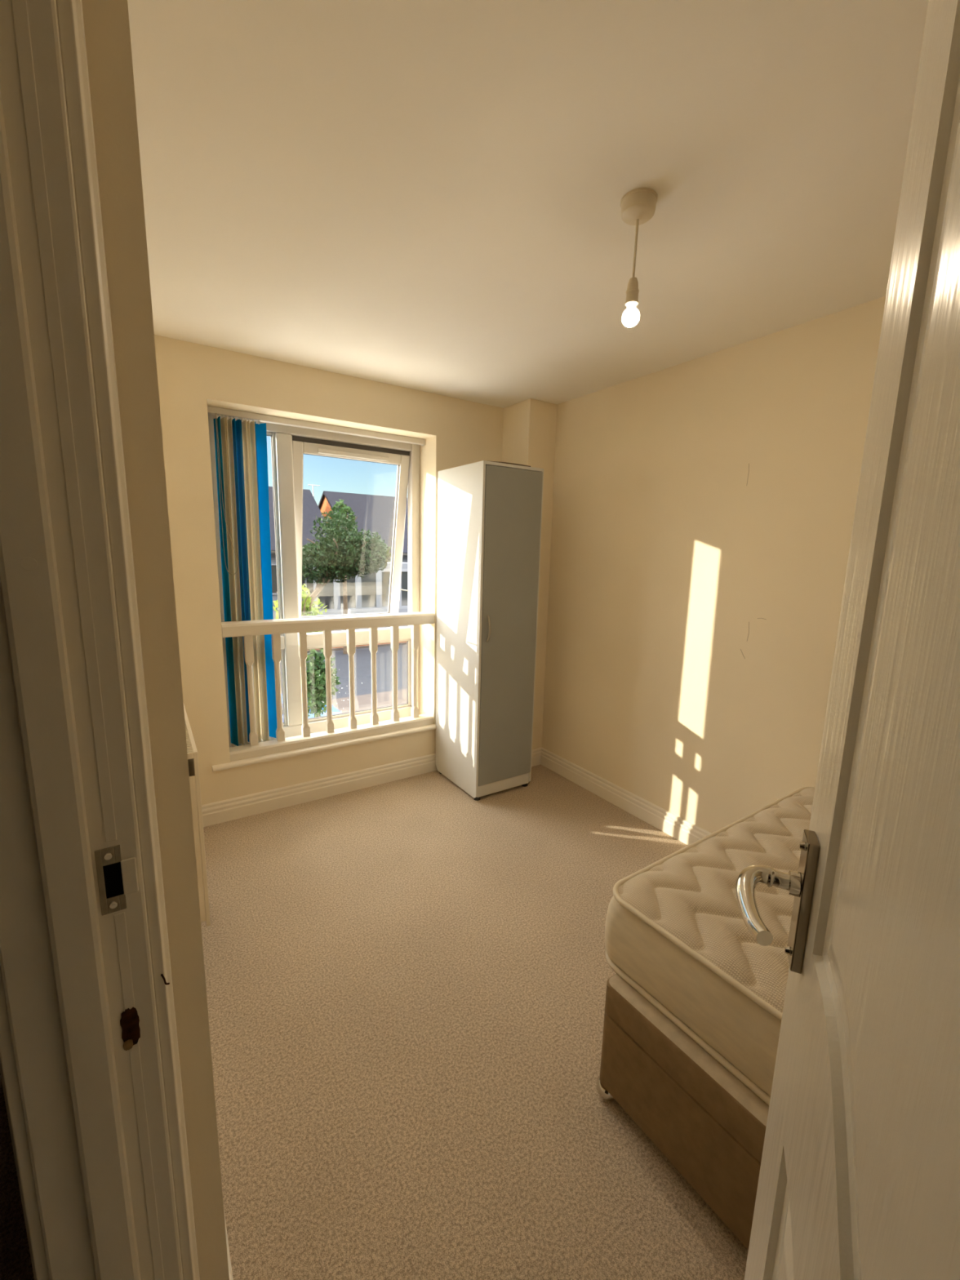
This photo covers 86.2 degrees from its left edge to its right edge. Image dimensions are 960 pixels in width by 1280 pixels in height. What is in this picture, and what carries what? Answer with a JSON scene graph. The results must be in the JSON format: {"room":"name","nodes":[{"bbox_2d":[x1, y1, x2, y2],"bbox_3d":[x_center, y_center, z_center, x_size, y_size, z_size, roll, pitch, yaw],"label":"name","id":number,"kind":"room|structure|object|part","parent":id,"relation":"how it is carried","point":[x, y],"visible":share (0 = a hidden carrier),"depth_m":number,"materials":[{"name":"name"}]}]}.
{"room":"bedroom","nodes":[
{"label":"bedroom","id":0,"kind":"room"},
{"bbox_2d":[81,0,229,1279],"bbox_3d":[-1.012,0.002,1.481,0.140,2.400,2.263,-5,12,-33],"label":"wall","id":1,"kind":"structure","parent":0,"point":[106,22],"depth_m":0.54,"materials":[{"name":"beige paint"}]},
{"bbox_2d":[0,0,199,1279],"bbox_3d":[-0.174,0.357,0.176,0.144,2.186,0.902,-5,12,-33],"label":"door frame","id":2,"kind":"structure","parent":1,"relation":"attached to","point":[90,1066],"depth_m":0.46,"materials":[{"name":"beige wood"}]},
{"bbox_3d":[-0.228,0.362,0.141,0.016,2.186,0.902,-5,12,-33],"label":"architrave","id":3,"kind":"part","parent":2,"relation":"part of","materials":[{"name":"beige wood"}]},
{"bbox_3d":[-0.358,0.233,0.497,0.020,0.068,0.002,-5,12,-33],"label":"strike plate","id":4,"kind":"part","parent":2,"relation":"part of","materials":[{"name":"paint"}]},
{"bbox_2d":[183,704,210,926],"bbox_3d":[-1.179,0.715,2.063,0.066,0.792,0.785,-5,12,-33],"label":"radiator","id":5,"kind":"object","parent":1,"relation":"attached to","point":[193,758],"visible":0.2,"depth_m":1.78,"materials":[{"name":"beige metal"}]},
{"bbox_2d":[183,704,197,752],"bbox_3d":[-1.182,0.327,2.015,0.064,0.012,0.716,-5,12,-33],"label":"grille","id":6,"kind":"object","parent":5,"relation":"attached to","point":[191,746],"depth_m":1.85,"materials":[{"name":"beige metal"}]},
{"bbox_3d":[-1.168,0.647,2.085,0.010,0.645,0.716,-5,12,-33],"label":"panel","id":7,"kind":"part","parent":5,"relation":"part of","materials":[{"name":"grey metal"}]},
{"bbox_2d":[223,1208,233,1279],"bbox_3d":[-0.972,1.120,1.719,0.018,0.118,2.263,-5,12,-33],"label":"baseboard","id":8,"kind":"structure","parent":1,"relation":"attached to","point":[230,1273],"depth_m":1.02,"materials":[{"name":"beige wood"}]},
{"bbox_2d":[735,0,959,1279],"bbox_3d":[0.223,0.386,0.242,0.183,2.108,0.770,6,11,24],"label":"door","id":9,"kind":"structure","parent":1,"relation":"in","point":[859,1179],"depth_m":0.37,"materials":[{"name":"white wood"}]},
{"bbox_3d":[0.291,0.263,0.514,0.061,0.025,0.120,6,11,24],"label":"lever","id":10,"kind":"part","parent":9,"relation":"part of","materials":[{"name":"silver metal"}]},
{"bbox_3d":[0.343,0.278,0.544,0.010,0.148,0.032,6,11,24],"label":"handle plate","id":11,"kind":"part","parent":9,"relation":"part of","materials":[{"name":"silver metal"}]},
{"bbox_2d":[154,334,503,804],"bbox_3d":[-0.728,-0.287,3.176,2.522,2.400,0.300,-5,12,-33],"label":"wall","id":12,"kind":"structure","parent":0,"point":[192,377],"depth_m":2.79,"materials":[{"name":"beige paint"}]},
{"bbox_2d":[208,413,419,747],"bbox_3d":[-0.998,-0.348,3.228,1.241,1.838,0.275,-5,12,-33],"label":"window","id":13,"kind":"structure","parent":12,"relation":"attached to","point":[289,444],"depth_m":3.10,"materials":[{"name":"white plastic"}]},
{"bbox_3d":[-0.837,-0.636,3.292,0.732,1.122,0.058,-5,22,-33],"label":"opening sash","id":14,"kind":"part","parent":13,"relation":"part of","materials":[{"name":"white plastic"}]},
{"bbox_2d":[317,448,388,461],"bbox_3d":[-0.758,-1.117,3.095,0.442,0.026,0.016,-5,22,-33],"label":"vent","id":15,"kind":"object","parent":13,"relation":"attached to","point":[341,453],"depth_m":3.09,"materials":[{"name":"white plastic"}]},
{"bbox_2d":[207,405,425,746],"bbox_3d":[-0.890,-0.324,3.068,1.236,1.824,0.100,-5,12,-33],"label":"vertical blind","id":16,"kind":"object","parent":12,"relation":"attached to","point":[240,446],"visible":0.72,"depth_m":2.78,"materials":[{"name":"blue fabric"}]},
{"bbox_3d":[-1.309,-0.744,2.652,0.064,0.806,0.011,-3,11,-24],"label":"control cord","id":17,"kind":"part","parent":16,"relation":"part of","materials":[{"name":"brown plastic"}]},
{"bbox_2d":[201,753,437,826],"bbox_3d":[-0.746,0.869,3.189,2.034,0.118,0.018,-5,12,-33],"label":"baseboard","id":18,"kind":"structure","parent":12,"relation":"attached to","point":[224,811],"depth_m":3.02,"materials":[{"name":"beige wood"}]},
{"bbox_2d":[212,724,436,771],"bbox_3d":[-0.878,0.612,3.174,1.412,0.028,0.242,-5,12,-33],"label":"window sill","id":19,"kind":"structure","parent":12,"relation":"attached to","point":[264,758],"depth_m":3.00,"materials":[{"name":"beige wood"}]},
{"bbox_3d":[-0.847,0.233,3.077,1.239,0.752,0.100,-5,12,-33],"label":"balustrade","id":20,"kind":"part","parent":12,"relation":"part of","materials":[{"name":"white wood"}]},
{"bbox_3d":[-0.839,-0.102,3.018,1.239,0.072,0.100,-5,12,-33],"label":"rail","id":21,"kind":"part","parent":12,"relation":"part of","materials":[{"name":"beige wood"}]},
{"bbox_3d":[-0.855,0.579,3.137,1.239,0.050,0.094,-5,12,-33],"label":"rail","id":22,"kind":"part","parent":12,"relation":"part of","materials":[{"name":"beige wood"}]},
{"bbox_2d":[0,764,748,1279],"bbox_3d":[-0.084,1.350,1.208,3.834,0.120,4.250,-5,12,-33],"label":"floor","id":23,"kind":"structure","parent":0,"point":[406,979],"depth_m":1.52,"materials":[{"name":"beige carpet"}]},
{"bbox_2d":[435,460,543,800],"bbox_3d":[0.042,-0.046,3.200,0.419,1.952,0.536,-5,12,-33],"label":"wardrobe","id":24,"kind":"object","parent":23,"relation":"on","point":[490,513],"visible":1,"depth_m":3.02,"materials":[{"name":"white wood"}]},
{"bbox_3d":[-0.135,-0.041,3.102,0.015,1.936,0.504,-5,12,-33],"label":"panel","id":25,"kind":"part","parent":24,"relation":"part of","materials":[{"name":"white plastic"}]},
{"bbox_3d":[0.050,-0.063,2.896,0.013,0.154,0.034,-5,12,-33],"label":"handle","id":26,"kind":"part","parent":24,"relation":"part of","materials":[{"name":"silver metal"}]},
{"bbox_3d":[0.173,-0.048,3.006,0.393,1.836,0.016,-5,12,-33],"label":"door","id":27,"kind":"part","parent":24,"relation":"part of","materials":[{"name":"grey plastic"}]},
{"bbox_2d":[492,461,530,466],"bbox_3d":[0.088,-1.005,2.969,0.300,0.018,0.280,-5,12,-33],"label":"cardboard sheet","id":28,"kind":"object","parent":24,"relation":"on","point":[492,461],"visible":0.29,"depth_m":2.86,"materials":[{"name":"brown cardboard"}]},
{"bbox_3d":[0.055,-1.002,3.047,0.389,0.017,0.504,-5,12,-33],"label":"panel","id":29,"kind":"part","parent":24,"relation":"part of","materials":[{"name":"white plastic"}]},
{"bbox_3d":[0.202,-0.072,3.322,0.015,1.936,0.504,-5,12,-33],"label":"panel","id":30,"kind":"part","parent":24,"relation":"part of","materials":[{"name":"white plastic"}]},
{"bbox_2d":[596,973,768,1249],"bbox_3d":[1.376,1.180,0.993,1.271,0.355,1.898,-5,12,-34],"label":"base","id":31,"kind":"object","parent":23,"relation":"on","point":[710,1126],"visible":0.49,"depth_m":1.19,"materials":[{"name":"brown fabric"}]},
{"bbox_2d":[604,786,814,1105],"bbox_3d":[1.388,0.881,1.001,1.246,0.229,1.942,-5,12,-34],"label":"mattress","id":32,"kind":"object","parent":31,"relation":"on","point":[676,931],"visible":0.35,"depth_m":1.29,"materials":[{"name":"beige fabric"}]},
{"bbox_2d":[127,0,928,408],"bbox_3d":[-0.096,-1.151,0.878,3.834,0.120,4.500,-5,12,-33],"label":"ceiling","id":33,"kind":"structure","parent":0,"point":[422,195],"depth_m":1.27,"materials":[{"name":"white paint"}]},
{"bbox_2d":[620,187,657,327],"bbox_3d":[0.416,-1.010,1.379,0.094,0.306,0.094,-5,12,-33],"label":"pendant light","id":34,"kind":"object","parent":33,"relation":"hanging from","point":[637,206],"visible":1,"depth_m":1.36,"materials":[{"name":"beige plastic"}]},
{"bbox_3d":[0.412,-0.868,1.403,0.046,0.019,0.046,-5,12,-33],"label":"bulb","id":35,"kind":"part","parent":34,"relation":"part of","materials":[{"name":"white glass"}]},
{"bbox_3d":[0.416,-1.043,1.373,0.008,0.152,0.008,-5,12,-33],"label":"cord","id":36,"kind":"part","parent":34,"relation":"part of","materials":[{"name":"beige plastic"}]},
{"bbox_2d":[502,398,557,749],"bbox_3d":[0.293,-0.320,3.498,0.219,2.400,0.280,-5,12,-33],"label":"wall","id":37,"kind":"structure","parent":0,"point":[529,425],"depth_m":3.30,"materials":[{"name":"beige paint"}]},
{"bbox_2d":[531,747,542,766],"bbox_3d":[0.342,0.828,3.567,0.237,0.118,0.018,-5,12,-33],"label":"baseboard","id":38,"kind":"structure","parent":37,"relation":"attached to","point":[536,753],"depth_m":3.59,"materials":[{"name":"beige wood"}]},
{"bbox_2d":[542,296,885,833],"bbox_3d":[1.482,-0.035,2.022,0.121,2.400,4.100,-5,12,-33],"label":"wall","id":39,"kind":"structure","parent":0,"point":[704,508],"depth_m":2.47,"materials":[{"name":"beige paint"}]},
{"bbox_2d":[540,746,711,844],"bbox_3d":[1.476,1.116,2.065,0.018,0.118,3.820,-5,12,-33],"label":"baseboard","id":40,"kind":"structure","parent":39,"relation":"attached to","point":[672,824],"depth_m":2.99,"materials":[{"name":"beige wood"}]},
{"label":"outside","id":41,"kind":"structure","parent":0,"visible":0},
{"bbox_3d":[6.696,2.315,12.614,140.000,0.270,5.950,-5,12,-33],"label":"forecourt","id":42,"kind":"object","parent":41,"visible":0},
{"bbox_2d":[272,583,326,632],"bbox_3d":[-2.796,0.915,7.954,0.721,3.704,0.971,6,11,25],"label":"tree","id":43,"kind":"object","parent":42,"relation":"on","point":[307,609],"visible":0.16,"depth_m":7.73,"materials":[{"name":"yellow plant"}]},
{"bbox_2d":[306,648,362,717],"bbox_3d":[-2.744,1.327,9.217,1.034,2.460,1.246,-5,12,-33],"label":"shrub","id":44,"kind":"object","parent":42,"relation":"on","point":[316,668],"visible":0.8,"depth_m":9.06,"materials":[{"name":"green plant"}]},
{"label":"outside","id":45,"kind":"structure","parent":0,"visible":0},
{"bbox_2d":[306,642,406,712],"bbox_3d":[1.279,0.722,20.717,100.000,0.280,13.800,-5,12,-33],"label":"pavement","id":46,"kind":"structure","parent":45,"point":[362,702],"depth_m":14.04,"materials":[{"name":"beige concrete"}]},
{"bbox_2d":[281,693,342,722],"bbox_3d":[-4.950,1.591,10.147,4.160,1.475,1.720,-5,12,-33],"label":"car","id":47,"kind":"object","parent":46,"relation":"on","point":[335,711],"visible":0.02,"depth_m":10.45,"materials":[{"name":"white paint"}]},
{"bbox_2d":[306,641,406,650],"bbox_3d":[-1.190,-0.450,24.348,60.000,0.670,0.200,-5,12,-33],"label":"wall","id":48,"kind":"structure","parent":46,"relation":"on","point":[399,642],"depth_m":21.79,"materials":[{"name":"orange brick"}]},
{"bbox_2d":[308,562,408,632],"bbox_3d":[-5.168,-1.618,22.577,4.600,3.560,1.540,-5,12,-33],"label":"van","id":49,"kind":"object","parent":46,"relation":"on","point":[370,594],"visible":0.44,"depth_m":21.81,"materials":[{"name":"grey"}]},
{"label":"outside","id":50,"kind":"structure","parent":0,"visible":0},
{"bbox_3d":[-13.425,-3.399,42.740,140.000,0.270,39.800,-5,12,-33],"label":"ground","id":51,"kind":"structure","parent":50,"visible":0},
{"bbox_2d":[268,484,326,619],"bbox_3d":[-14.339,-3.752,22.657,14.920,7.320,9.180,-5,12,-33],"label":"house","id":52,"kind":"structure","parent":51,"relation":"on","point":[311,509],"depth_m":22.96,"materials":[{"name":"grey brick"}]},
{"bbox_2d":[318,490,408,562],"bbox_3d":[-0.427,-4.858,31.739,18.260,7.010,9.180,-5,12,-33],"label":"house","id":53,"kind":"structure","parent":51,"relation":"on","point":[375,513],"depth_m":26.11,"materials":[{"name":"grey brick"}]},
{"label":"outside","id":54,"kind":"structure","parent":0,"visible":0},
{"bbox_2d":[280,644,406,699],"bbox_3d":[0.840,0.637,21.381,100.000,0.200,7.000,-5,12,-33],"label":"road","id":55,"kind":"structure","parent":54,"point":[362,657],"depth_m":17.76,"materials":[{"name":"grey asphalt"}]},
{"bbox_2d":[324,499,357,653],"bbox_3d":[-5.395,-2.432,20.020,1.327,6.036,1.300,-5,12,-33],"label":"tree","id":56,"kind":"object","parent":55,"relation":"on","point":[342,507],"visible":0.2,"depth_m":19.70,"materials":[{"name":"green plant"}]},
{"bbox_2d":[302,508,391,604],"bbox_3d":[-4.674,-1.615,17.331,3.308,5.389,2.137,0,10,-8],"label":"tree","id":57,"kind":"object","parent":55,"relation":"on","point":[350,557],"visible":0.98,"depth_m":16.73,"materials":[{"name":"green plant"}]}
]}

